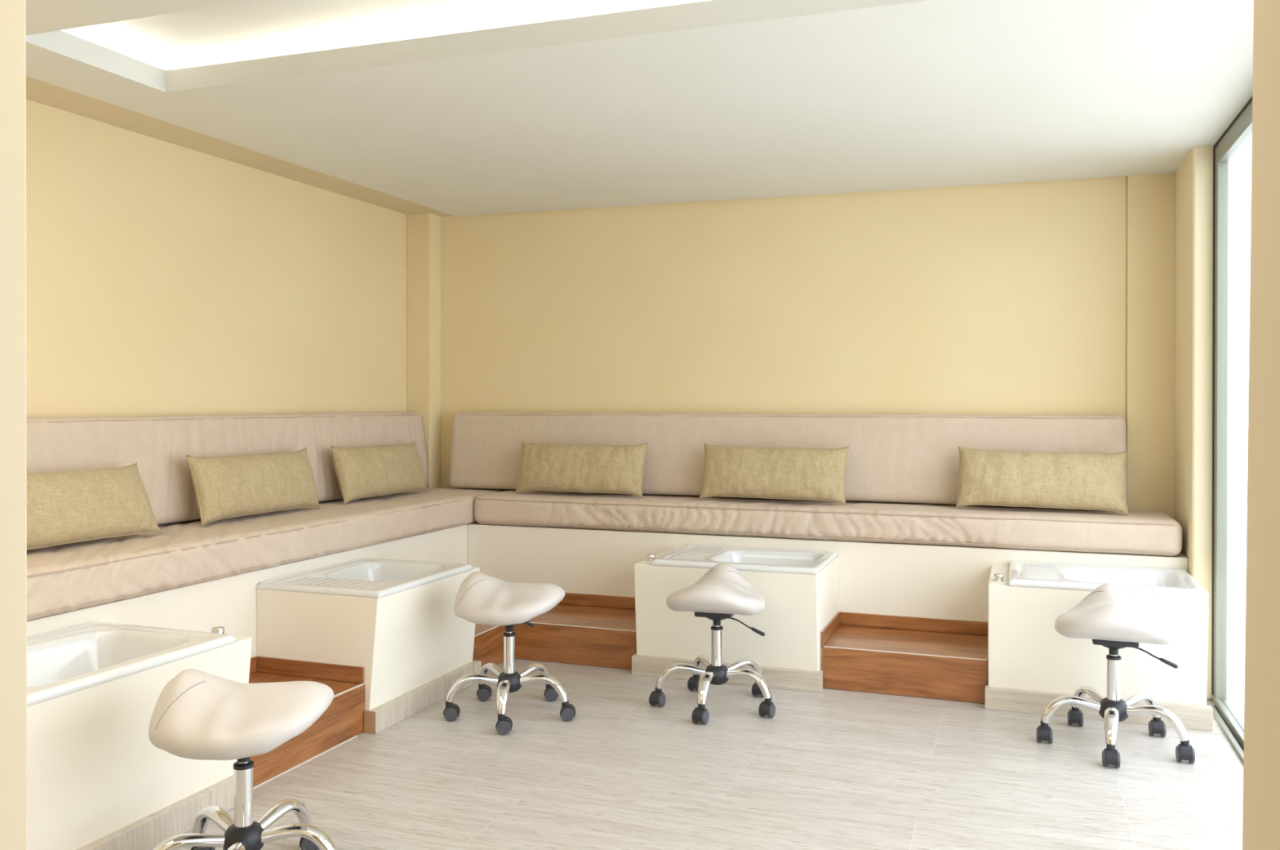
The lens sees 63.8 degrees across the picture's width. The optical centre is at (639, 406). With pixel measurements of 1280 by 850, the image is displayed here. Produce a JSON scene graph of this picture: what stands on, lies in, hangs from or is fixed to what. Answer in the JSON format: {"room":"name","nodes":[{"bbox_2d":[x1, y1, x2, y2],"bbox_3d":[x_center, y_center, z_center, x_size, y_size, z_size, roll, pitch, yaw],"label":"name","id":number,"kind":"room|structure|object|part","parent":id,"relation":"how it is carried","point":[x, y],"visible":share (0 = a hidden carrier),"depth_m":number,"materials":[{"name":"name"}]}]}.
{"room":"salon","nodes":[
{"label":"salon","id":0,"kind":"room"},
{"bbox_2d":[0,0,26,849],"bbox_3d":[-2.214,-0.059,1.880,2.626,2.900,0.290,0,0,20],"label":"wall","id":1,"kind":"structure","parent":0,"point":[13,456],"depth_m":1.54,"materials":[{"name":"paint"}]},
{"bbox_2d":[26,99,407,417],"bbox_3d":[-2.456,-0.096,4.749,0.200,2.950,4.933,0,0,20],"label":"wall","id":2,"kind":"structure","parent":0,"point":[163,277],"depth_m":5.10,"materials":[{"name":"beige paint"}]},
{"bbox_2d":[26,75,453,216],"bbox_3d":[-0.071,-1.273,3.872,4.878,0.088,4.933,0,0,20],"label":"ceiling beam","id":3,"kind":"structure","parent":2,"relation":"attached to","point":[37,91],"depth_m":4.97,"materials":[{"name":"paint"}]},
{"bbox_2d":[62,0,708,70],"bbox_3d":[-0.102,-1.496,3.989,5.138,0.100,5.133,0,0,20],"label":"ceiling","id":4,"kind":"structure","parent":0,"point":[256,28],"depth_m":3.90,"materials":[{"name":"paint"}]},
{"bbox_2d":[406,213,440,488],"bbox_3d":[-1.454,-0.285,6.932,0.181,2.008,0.143,0,0,20],"label":"wall pillar","id":5,"kind":"structure","parent":0,"point":[423,230],"depth_m":6.87,"materials":[{"name":"beige paint"}]},
{"bbox_2d":[26,0,1253,216],"bbox_3d":[0.066,-1.278,3.811,4.580,0.141,4.913,0,0,20],"label":"ceiling","id":6,"kind":"structure","parent":0,"point":[710,100],"depth_m":4.09,"materials":[{"name":"paint"}]},
{"bbox_2d":[176,586,1245,849],"bbox_3d":[2.054,1.460,2.768,10.038,0.140,11.400,0,0,20],"label":"floor","id":7,"kind":"structure","parent":0,"point":[832,769],"depth_m":3.84,"materials":[{"name":"wood"}]},
{"bbox_2d":[26,621,252,849],"bbox_3d":[-1.819,1.083,3.314,0.640,0.604,0.912,0,0,20],"label":"basin","id":8,"kind":"object","parent":7,"relation":"on","point":[96,780],"visible":0.84,"depth_m":3.17,"materials":[{"name":"beige paint"}]},
{"bbox_2d":[26,621,237,706],"bbox_3d":[-1.831,0.874,3.279,0.638,0.178,0.818,0,0,20],"label":"sink","id":9,"kind":"object","parent":8,"relation":"in","point":[97,663],"depth_m":3.43,"materials":[{"name":"white ceramic"}]},
{"bbox_3d":[-1.554,1.338,3.219,0.057,0.095,0.912,0,0,20],"label":"skirting","id":10,"kind":"part","parent":8,"relation":"part of","materials":[{"name":"stone"}]},
{"bbox_3d":[-1.493,0.796,3.639,0.052,0.033,0.052,0,0,20],"label":"tap knob","id":11,"kind":"part","parent":8,"relation":"part of","materials":[{"name":"silver metal"}]},
{"bbox_2d":[148,668,337,849],"bbox_3d":[-1.111,1.070,2.947,0.577,0.634,0.576,0,0,-4],"label":"stool","id":12,"kind":"object","parent":7,"relation":"on","point":[197,714],"visible":1,"depth_m":2.87,"materials":[{"name":"white leather"}]},
{"bbox_3d":[-1.276,1.252,2.869,0.242,0.116,0.052,0,0,-31],"label":"leg","id":13,"kind":"part","parent":12,"relation":"part of","materials":[{"name":"silver metal"}]},
{"bbox_2d":[191,846,214,849],"bbox_3d":[-1.333,1.334,3.132,0.068,0.071,0.046,0,0,-14],"label":"caster wheel","id":14,"kind":"object","parent":12,"relation":"attached to","point":[193,847],"depth_m":3.11,"materials":[{"name":"grey plastic"}]},
{"bbox_3d":[-1.262,1.251,3.060,0.242,0.116,0.052,0,0,40],"label":"leg","id":15,"kind":"part","parent":12,"relation":"part of","materials":[{"name":"silver metal"}]},
{"bbox_3d":[-1.099,1.252,2.797,0.052,0.116,0.242,0,0,-14],"label":"leg","id":16,"kind":"part","parent":12,"relation":"part of","materials":[{"name":"silver metal"}]},
{"bbox_3d":[-1.138,0.852,2.954,0.490,0.200,0.450,0,0,-4],"label":"seat","id":17,"kind":"part","parent":12,"relation":"part of","materials":[{"name":"white leather"}]},
{"bbox_3d":[-1.077,1.251,3.106,0.052,0.116,0.242,0,0,23],"label":"leg","id":18,"kind":"part","parent":12,"relation":"part of","materials":[{"name":"silver metal"}]},
{"bbox_3d":[-0.975,1.251,2.943,0.242,0.116,0.052,0,0,4],"label":"leg","id":19,"kind":"part","parent":12,"relation":"part of","materials":[{"name":"silver metal"}]},
{"bbox_2d":[299,836,304,847],"bbox_3d":[-1.025,1.334,3.208,0.068,0.071,0.046,0,0,-14],"label":"caster wheel","id":20,"kind":"object","parent":12,"relation":"attached to","point":[302,839],"depth_m":3.18,"materials":[{"name":"grey plastic"}]},
{"bbox_2d":[26,521,477,671],"bbox_3d":[-2.068,1.054,4.545,0.672,0.652,4.768,0,0,20],"label":"bench","id":21,"kind":"object","parent":7,"relation":"on","point":[230,602],"visible":0.03,"depth_m":4.40,"materials":[{"name":"beige paint"}]},
{"bbox_2d":[26,487,503,620],"bbox_3d":[-2.011,0.635,4.613,0.704,0.181,4.783,0,0,20],"label":"seat cushion","id":22,"kind":"object","parent":21,"relation":"on","point":[71,576],"visible":0.91,"depth_m":4.42,"materials":[{"name":"beige fabric"}]},
{"bbox_2d":[26,462,161,550],"bbox_3d":[-2.259,0.394,4.021,0.209,0.305,0.858,0,0,20],"label":"lumbar pillow","id":23,"kind":"object","parent":22,"relation":"on","point":[64,507],"visible":0.84,"depth_m":4.04,"materials":[{"name":"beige fabric"}]},
{"bbox_2d":[26,412,429,524],"bbox_3d":[-2.273,0.292,4.655,0.197,0.501,4.680,0,0,20],"label":"cushion","id":24,"kind":"object","parent":22,"relation":"on","point":[159,445],"visible":0.46,"depth_m":4.85,"materials":[{"name":"beige fabric"}]},
{"bbox_2d":[186,447,319,525],"bbox_3d":[-1.891,0.380,5.089,0.190,0.324,0.848,0,0,20],"label":"lumbar pillow","id":25,"kind":"object","parent":22,"relation":"on","point":[233,486],"visible":1,"depth_m":4.95,"materials":[{"name":"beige fabric"}]},
{"bbox_2d":[330,440,426,504],"bbox_3d":[-1.531,0.377,6.097,0.189,0.323,0.846,0,0,20],"label":"lumbar pillow","id":26,"kind":"object","parent":22,"relation":"on","point":[362,472],"visible":1,"depth_m":5.94,"materials":[{"name":"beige fabric"}]},
{"bbox_2d":[248,656,364,788],"bbox_3d":[-1.563,1.245,4.114,0.574,0.275,0.755,0,0,20],"label":"step","id":27,"kind":"structure","parent":7,"relation":"on","point":[343,720],"depth_m":4.25,"materials":[{"name":"brown wood"}]},
{"bbox_3d":[-1.829,1.140,4.204,0.012,0.067,0.743,0,0,20],"label":"skirting","id":28,"kind":"part","parent":27,"relation":"part of","materials":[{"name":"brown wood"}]},
{"bbox_3d":[-1.433,1.139,4.462,0.554,0.067,0.012,0,0,20],"label":"skirting","id":29,"kind":"part","parent":27,"relation":"part of","materials":[{"name":"brown wood"}]},
{"bbox_2d":[256,557,480,734],"bbox_3d":[-1.250,1.079,4.872,0.640,0.600,0.914,0,0,20],"label":"basin","id":30,"kind":"object","parent":7,"relation":"on","point":[396,620],"visible":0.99,"depth_m":4.54,"materials":[{"name":"beige paint"}]},
{"bbox_2d":[256,557,473,598],"bbox_3d":[-1.263,0.868,4.831,0.638,0.178,0.803,0,0,20],"label":"sink","id":31,"kind":"object","parent":30,"relation":"in","point":[365,577],"depth_m":4.73,"materials":[{"name":"white ceramic"}]},
{"bbox_3d":[-1.141,1.334,4.348,0.057,0.095,0.002,0,0,20],"label":"skirting","id":32,"kind":"part","parent":30,"relation":"part of","materials":[{"name":"brown wood"}]},
{"bbox_3d":[-0.984,1.332,4.777,0.057,0.095,0.912,0,0,20],"label":"skirting","id":33,"kind":"part","parent":30,"relation":"part of","materials":[{"name":"wood"}]},
{"bbox_2d":[443,571,575,734],"bbox_3d":[-0.562,1.063,4.608,0.577,0.634,0.576,0,0,10],"label":"stool","id":34,"kind":"object","parent":7,"relation":"on","point":[482,598],"visible":1,"depth_m":4.53,"materials":[{"name":"white leather"}]},
{"bbox_2d":[443,700,460,717],"bbox_3d":[-0.831,1.329,4.541,0.068,0.071,0.046,0,0,0],"label":"caster wheel","id":35,"kind":"object","parent":34,"relation":"attached to","point":[451,709],"depth_m":4.52,"materials":[{"name":"grey plastic"}]},
{"bbox_3d":[-0.742,1.245,4.573,0.242,0.116,0.052,0,0,-18],"label":"leg","id":36,"kind":"part","parent":34,"relation":"part of","materials":[{"name":"silver metal"}]},
{"bbox_2d":[476,683,492,697],"bbox_3d":[-0.733,1.327,4.842,0.068,0.071,0.046,0,0,0],"label":"caster wheel","id":37,"kind":"object","parent":34,"relation":"attached to","point":[484,691],"depth_m":4.82,"materials":[{"name":"grey plastic"}]},
{"bbox_3d":[-0.682,1.244,4.755,0.052,0.116,0.242,0,0,-35],"label":"leg","id":38,"kind":"part","parent":34,"relation":"part of","materials":[{"name":"silver metal"}]},
{"bbox_3d":[-0.586,1.246,4.460,0.052,0.116,0.242,0,0,1],"label":"leg","id":39,"kind":"part","parent":34,"relation":"part of","materials":[{"name":"silver metal"}]},
{"bbox_2d":[495,713,512,730],"bbox_3d":[-0.575,1.329,4.354,0.068,0.071,0.046,0,0,0],"label":"caster wheel","id":40,"kind":"object","parent":34,"relation":"attached to","point":[504,722],"depth_m":4.33,"materials":[{"name":"grey plastic"}]},
{"bbox_3d":[-0.586,0.846,4.622,0.490,0.200,0.450,0,0,10],"label":"seat","id":41,"kind":"part","parent":34,"relation":"part of","materials":[{"name":"white leather"}]},
{"bbox_3d":[-0.491,1.244,4.755,0.052,0.116,0.242,0,0,37],"label":"leg","id":42,"kind":"part","parent":34,"relation":"part of","materials":[{"name":"silver metal"}]},
{"bbox_3d":[-0.431,1.245,4.573,0.242,0.116,0.052,0,0,19],"label":"leg","id":43,"kind":"part","parent":34,"relation":"part of","materials":[{"name":"silver metal"}]},
{"bbox_2d":[543,684,558,697],"bbox_3d":[-0.416,1.328,4.841,0.068,0.071,0.046,0,0,0],"label":"caster wheel","id":44,"kind":"object","parent":34,"relation":"attached to","point":[549,691],"depth_m":4.81,"materials":[{"name":"grey plastic"}]},
{"bbox_2d":[560,700,575,717],"bbox_3d":[-0.318,1.329,4.540,0.068,0.071,0.046,0,0,0],"label":"caster wheel","id":45,"kind":"object","parent":34,"relation":"attached to","point":[567,710],"depth_m":4.52,"materials":[{"name":"grey plastic"}]},
{"bbox_2d":[472,592,636,669],"bbox_3d":[-0.613,1.239,5.633,1.315,0.275,0.981,0,0,20],"label":"step","id":46,"kind":"structure","parent":7,"relation":"on","point":[582,628],"depth_m":5.53,"materials":[{"name":"brown wood"}]},
{"bbox_3d":[-0.446,1.133,6.088,1.315,0.067,0.012,0,0,20],"label":"skirting","id":47,"kind":"part","parent":46,"relation":"part of","materials":[{"name":"brown wood"}]},
{"bbox_2d":[648,563,775,724],"bbox_3d":[0.340,1.064,4.723,0.582,0.634,0.568,0,0,16],"label":"stool","id":48,"kind":"object","parent":7,"relation":"on","point":[722,592],"visible":1,"depth_m":4.66,"materials":[{"name":"white leather"}]},
{"bbox_2d":[649,687,663,704],"bbox_3d":[0.080,1.328,4.747,0.046,0.071,0.068,0,0,28],"label":"caster wheel","id":49,"kind":"object","parent":48,"relation":"attached to","point":[656,697],"depth_m":4.73,"materials":[{"name":"grey plastic"}]},
{"bbox_3d":[0.192,1.245,4.757,0.242,0.116,0.052,0,0,0],"label":"leg","id":50,"kind":"part","parent":48,"relation":"part of","materials":[{"name":"silver metal"}]},
{"bbox_2d":[688,674,700,688],"bbox_3d":[0.269,1.327,5.002,0.046,0.071,0.068,0,0,28],"label":"caster wheel","id":51,"kind":"object","parent":48,"relation":"attached to","point":[693,682],"depth_m":4.98,"materials":[{"name":"grey plastic"}]},
{"bbox_2d":[692,703,707,722],"bbox_3d":[0.263,1.330,4.489,0.046,0.071,0.068,0,0,28],"label":"caster wheel","id":52,"kind":"object","parent":48,"relation":"attached to","point":[700,713],"depth_m":4.47,"materials":[{"name":"grey plastic"}]},
{"bbox_3d":[0.306,1.244,4.910,0.052,0.116,0.242,0,0,-17],"label":"leg","id":53,"kind":"part","parent":48,"relation":"part of","materials":[{"name":"silver metal"}]},
{"bbox_3d":[0.302,1.246,4.601,0.053,0.116,0.242,0,0,16],"label":"leg","id":54,"kind":"part","parent":48,"relation":"part of","materials":[{"name":"silver metal"}]},
{"bbox_3d":[0.352,0.943,4.744,0.170,0.027,0.190,0,0,16],"label":"seat plate","id":55,"kind":"part","parent":48,"relation":"part of","materials":[{"name":"grey plastic"}]},
{"bbox_3d":[0.355,0.846,4.753,0.450,0.200,0.490,0,0,16],"label":"seat","id":56,"kind":"part","parent":48,"relation":"part of","materials":[{"name":"white leather"}]},
{"bbox_3d":[0.456,0.988,4.701,0.126,0.049,0.007,0,0,28],"label":"lever","id":57,"kind":"part","parent":48,"relation":"part of","materials":[{"name":"grey plastic"}]},
{"bbox_3d":[0.488,1.245,4.849,0.242,0.116,0.052,0,0,-36],"label":"leg","id":58,"kind":"part","parent":48,"relation":"part of","materials":[{"name":"silver metal"}]},
{"bbox_3d":[0.486,1.246,4.657,0.242,0.116,0.052,0,0,36],"label":"leg","id":59,"kind":"part","parent":48,"relation":"part of","materials":[{"name":"silver metal"}]},
{"bbox_2d":[752,682,761,695],"bbox_3d":[0.569,1.328,4.901,0.046,0.071,0.068,0,0,28],"label":"caster wheel","id":60,"kind":"object","parent":48,"relation":"attached to","point":[757,691],"depth_m":4.88,"materials":[{"name":"grey plastic"}]},
{"bbox_2d":[759,697,773,715],"bbox_3d":[0.566,1.329,4.584,0.046,0.071,0.068,0,0,28],"label":"caster wheel","id":61,"kind":"object","parent":48,"relation":"attached to","point":[766,707],"depth_m":4.56,"materials":[{"name":"grey plastic"}]},
{"bbox_2d":[631,544,837,693],"bbox_3d":[0.518,1.076,5.410,0.975,0.604,0.620,0,0,20],"label":"basin","id":62,"kind":"object","parent":7,"relation":"on","point":[798,588],"visible":0.86,"depth_m":5.17,"materials":[{"name":"beige paint"}]},
{"bbox_3d":[0.058,0.791,5.391,0.052,0.033,0.052,0,0,20],"label":"tap knob","id":63,"kind":"part","parent":62,"relation":"part of","materials":[{"name":"silver metal"}]},
{"bbox_3d":[0.424,1.332,5.155,0.975,0.095,0.057,0,0,20],"label":"skirting","id":64,"kind":"part","parent":62,"relation":"part of","materials":[{"name":"wood"}]},
{"bbox_2d":[651,544,837,574],"bbox_3d":[0.560,0.868,5.392,0.845,0.178,0.618,0,0,20],"label":"sink","id":65,"kind":"object","parent":62,"relation":"in","point":[689,559],"depth_m":5.38,"materials":[{"name":"white ceramic"}]},
{"bbox_2d":[467,522,1187,622],"bbox_3d":[0.874,1.051,5.868,3.944,0.652,0.482,0,0,20],"label":"bench","id":66,"kind":"object","parent":7,"relation":"on","point":[936,581],"visible":0.23,"depth_m":5.53,"materials":[{"name":"beige paint"}]},
{"bbox_2d":[474,489,1182,555],"bbox_3d":[0.877,0.632,5.843,3.876,0.181,0.503,0,0,20],"label":"seat cushion","id":67,"kind":"object","parent":66,"relation":"on","point":[1138,532],"visible":0.98,"depth_m":5.53,"materials":[{"name":"beige fabric"}]},
{"bbox_2d":[515,441,648,497],"bbox_3d":[-0.362,0.377,6.262,0.842,0.323,0.192,0,0,20],"label":"lumbar pillow","id":68,"kind":"object","parent":67,"relation":"on","point":[557,468],"visible":1,"depth_m":6.18,"materials":[{"name":"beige fabric"}]},
{"bbox_2d":[698,443,848,505],"bbox_3d":[0.754,0.378,5.853,0.848,0.326,0.193,0,0,20],"label":"lumbar pillow","id":69,"kind":"object","parent":67,"relation":"on","point":[748,472],"visible":1,"depth_m":5.78,"materials":[{"name":"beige fabric"}]},
{"bbox_2d":[448,411,1127,506],"bbox_3d":[0.666,0.288,6.125,4.049,0.499,0.197,0,0,20],"label":"cushion","id":70,"kind":"object","parent":67,"relation":"on","point":[910,458],"visible":0.69,"depth_m":5.96,"materials":[{"name":"beige fabric"}]},
{"bbox_2d":[955,445,1128,515],"bbox_3d":[2.082,0.378,5.357,0.833,0.333,0.190,0,0,20],"label":"lumbar pillow","id":71,"kind":"object","parent":67,"relation":"on","point":[1091,481],"visible":1,"depth_m":5.29,"materials":[{"name":"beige fabric"}]},
{"bbox_2d":[820,611,987,703],"bbox_3d":[1.340,1.243,5.159,0.778,0.275,0.530,0,0,20],"label":"step","id":72,"kind":"structure","parent":7,"relation":"on","point":[943,659],"depth_m":4.99,"materials":[{"name":"brown wood"}]},
{"bbox_3d":[0.981,1.138,5.293,0.012,0.067,0.525,0,0,20],"label":"skirting","id":73,"kind":"part","parent":72,"relation":"part of","materials":[{"name":"brown wood"}]},
{"bbox_3d":[1.435,1.138,5.400,0.766,0.067,0.012,0,0,20],"label":"skirting","id":74,"kind":"part","parent":72,"relation":"part of","materials":[{"name":"brown wood"}]},
{"bbox_2d":[985,560,1213,730],"bbox_3d":[2.113,1.080,4.826,0.922,0.604,0.620,0,0,20],"label":"basin","id":75,"kind":"object","parent":7,"relation":"on","point":[1031,665],"visible":0.84,"depth_m":4.61,"materials":[{"name":"beige paint"}]},
{"bbox_3d":[1.670,0.794,4.791,0.052,0.033,0.052,0,0,20],"label":"tap knob","id":76,"kind":"part","parent":75,"relation":"part of","materials":[{"name":"silver metal"}]},
{"bbox_3d":[2.019,1.335,4.572,0.922,0.095,0.057,0,0,20],"label":"skirting","id":77,"kind":"part","parent":75,"relation":"part of","materials":[{"name":"wood"}]},
{"bbox_2d":[1008,560,1208,597],"bbox_3d":[2.151,0.871,4.810,0.803,0.178,0.618,0,0,20],"label":"sink","id":78,"kind":"object","parent":75,"relation":"in","point":[1027,579],"depth_m":4.78,"materials":[{"name":"white ceramic"}]},
{"bbox_2d":[1036,583,1195,767],"bbox_3d":[1.922,1.067,4.179,0.578,0.634,0.562,0,0,25],"label":"stool","id":79,"kind":"object","parent":7,"relation":"on","point":[1109,616],"visible":1,"depth_m":4.13,"materials":[{"name":"white leather"}]},
{"bbox_2d":[1038,720,1050,741],"bbox_3d":[1.667,1.332,4.242,0.046,0.071,0.068,0,0,20],"label":"caster wheel","id":80,"kind":"object","parent":79,"relation":"attached to","point":[1044,731],"depth_m":4.22,"materials":[{"name":"grey plastic"}]},
{"bbox_3d":[1.777,1.248,4.237,0.242,0.116,0.052,0,0,8],"label":"leg","id":81,"kind":"part","parent":79,"relation":"part of","materials":[{"name":"silver metal"}]},
{"bbox_2d":[1069,706,1081,724],"bbox_3d":[1.890,1.331,4.467,0.046,0.071,0.068,0,0,20],"label":"caster wheel","id":82,"kind":"object","parent":79,"relation":"attached to","point":[1075,714],"depth_m":4.44,"materials":[{"name":"grey plastic"}]},
{"bbox_3d":[1.912,1.248,4.373,0.052,0.116,0.242,0,0,-10],"label":"leg","id":83,"kind":"part","parent":79,"relation":"part of","materials":[{"name":"silver metal"}]},
{"bbox_2d":[1103,743,1118,765],"bbox_3d":[1.813,1.333,3.960,0.046,0.071,0.068,0,0,20],"label":"caster wheel","id":84,"kind":"object","parent":79,"relation":"attached to","point":[1110,754],"depth_m":3.94,"materials":[{"name":"grey plastic"}]},
{"bbox_3d":[1.865,1.249,4.066,0.052,0.116,0.242,0,0,26],"label":"leg","id":85,"kind":"part","parent":79,"relation":"part of","materials":[{"name":"silver metal"}]},
{"bbox_3d":[1.935,0.946,4.202,0.170,0.027,0.190,0,0,21],"label":"seat plate","id":86,"kind":"part","parent":79,"relation":"part of","materials":[{"name":"grey plastic"}]},
{"bbox_3d":[1.938,0.850,4.210,0.450,0.200,0.490,0,0,21],"label":"seat","id":87,"kind":"part","parent":79,"relation":"part of","materials":[{"name":"white leather"}]},
{"bbox_3d":[2.083,1.248,4.287,0.242,0.116,0.052,0,0,-27],"label":"leg","id":88,"kind":"part","parent":79,"relation":"part of","materials":[{"name":"silver metal"}]},
{"bbox_3d":[2.034,0.992,4.151,0.126,0.049,0.007,0,0,32],"label":"lever","id":89,"kind":"part","parent":79,"relation":"part of","materials":[{"name":"grey plastic"}]},
{"bbox_2d":[1150,716,1164,734],"bbox_3d":[2.173,1.332,4.325,0.046,0.071,0.068,0,0,20],"label":"caster wheel","id":90,"kind":"object","parent":79,"relation":"attached to","point":[1157,725],"depth_m":4.30,"materials":[{"name":"grey plastic"}]},
{"bbox_3d":[2.054,1.249,4.097,0.242,0.116,0.052,0,0,44],"label":"leg","id":91,"kind":"part","parent":79,"relation":"part of","materials":[{"name":"silver metal"}]},
{"bbox_2d":[1177,739,1193,760],"bbox_3d":[2.125,1.333,4.012,0.046,0.071,0.068,0,0,20],"label":"caster wheel","id":92,"kind":"object","parent":79,"relation":"attached to","point":[1185,751],"depth_m":3.99,"materials":[{"name":"grey plastic"}]},
{"bbox_2d":[440,173,1175,519],"bbox_3d":[0.645,-0.050,6.330,4.938,3.050,0.233,0,0,20],"label":"wall","id":93,"kind":"structure","parent":0,"point":[1007,298],"depth_m":6.05,"materials":[{"name":"beige paint"}]},
{"bbox_2d":[1174,145,1215,699],"bbox_3d":[2.763,-0.019,5.117,0.115,2.800,0.590,0,0,20],"label":"wall","id":94,"kind":"structure","parent":0,"point":[1193,309],"depth_m":4.86,"materials":[{"name":"beige paint"}]},
{"bbox_2d":[1207,96,1252,762],"bbox_3d":[1.957,0.079,2.804,0.090,2.622,4.310,0,0,20],"label":"window","id":95,"kind":"structure","parent":94,"relation":"in","point":[1239,131],"depth_m":4.75,"materials":[{"name":"clear glass"}]},
{"bbox_3d":[2.701,0.088,4.786,0.045,2.590,0.075,0,0,20],"label":"frame","id":96,"kind":"part","parent":95,"relation":"part of","materials":[{"name":"grey metal"}]},
{"bbox_3d":[1.956,1.373,2.809,0.090,0.035,4.310,0,0,20],"label":"sill","id":97,"kind":"part","parent":95,"relation":"part of","materials":[{"name":"grey metal"}]},
{"bbox_3d":[1.961,-1.162,2.757,0.045,0.085,4.235,0,0,20],"label":"frame","id":98,"kind":"part","parent":95,"relation":"part of","materials":[{"name":"grey metal"}]},
{"bbox_2d":[1242,0,1279,849],"bbox_3d":[0.909,-0.052,0.738,0.800,2.900,0.290,0,0,20],"label":"wall","id":99,"kind":"structure","parent":0,"point":[1261,760],"depth_m":0.94,"materials":[{"name":"paint"}]}
]}

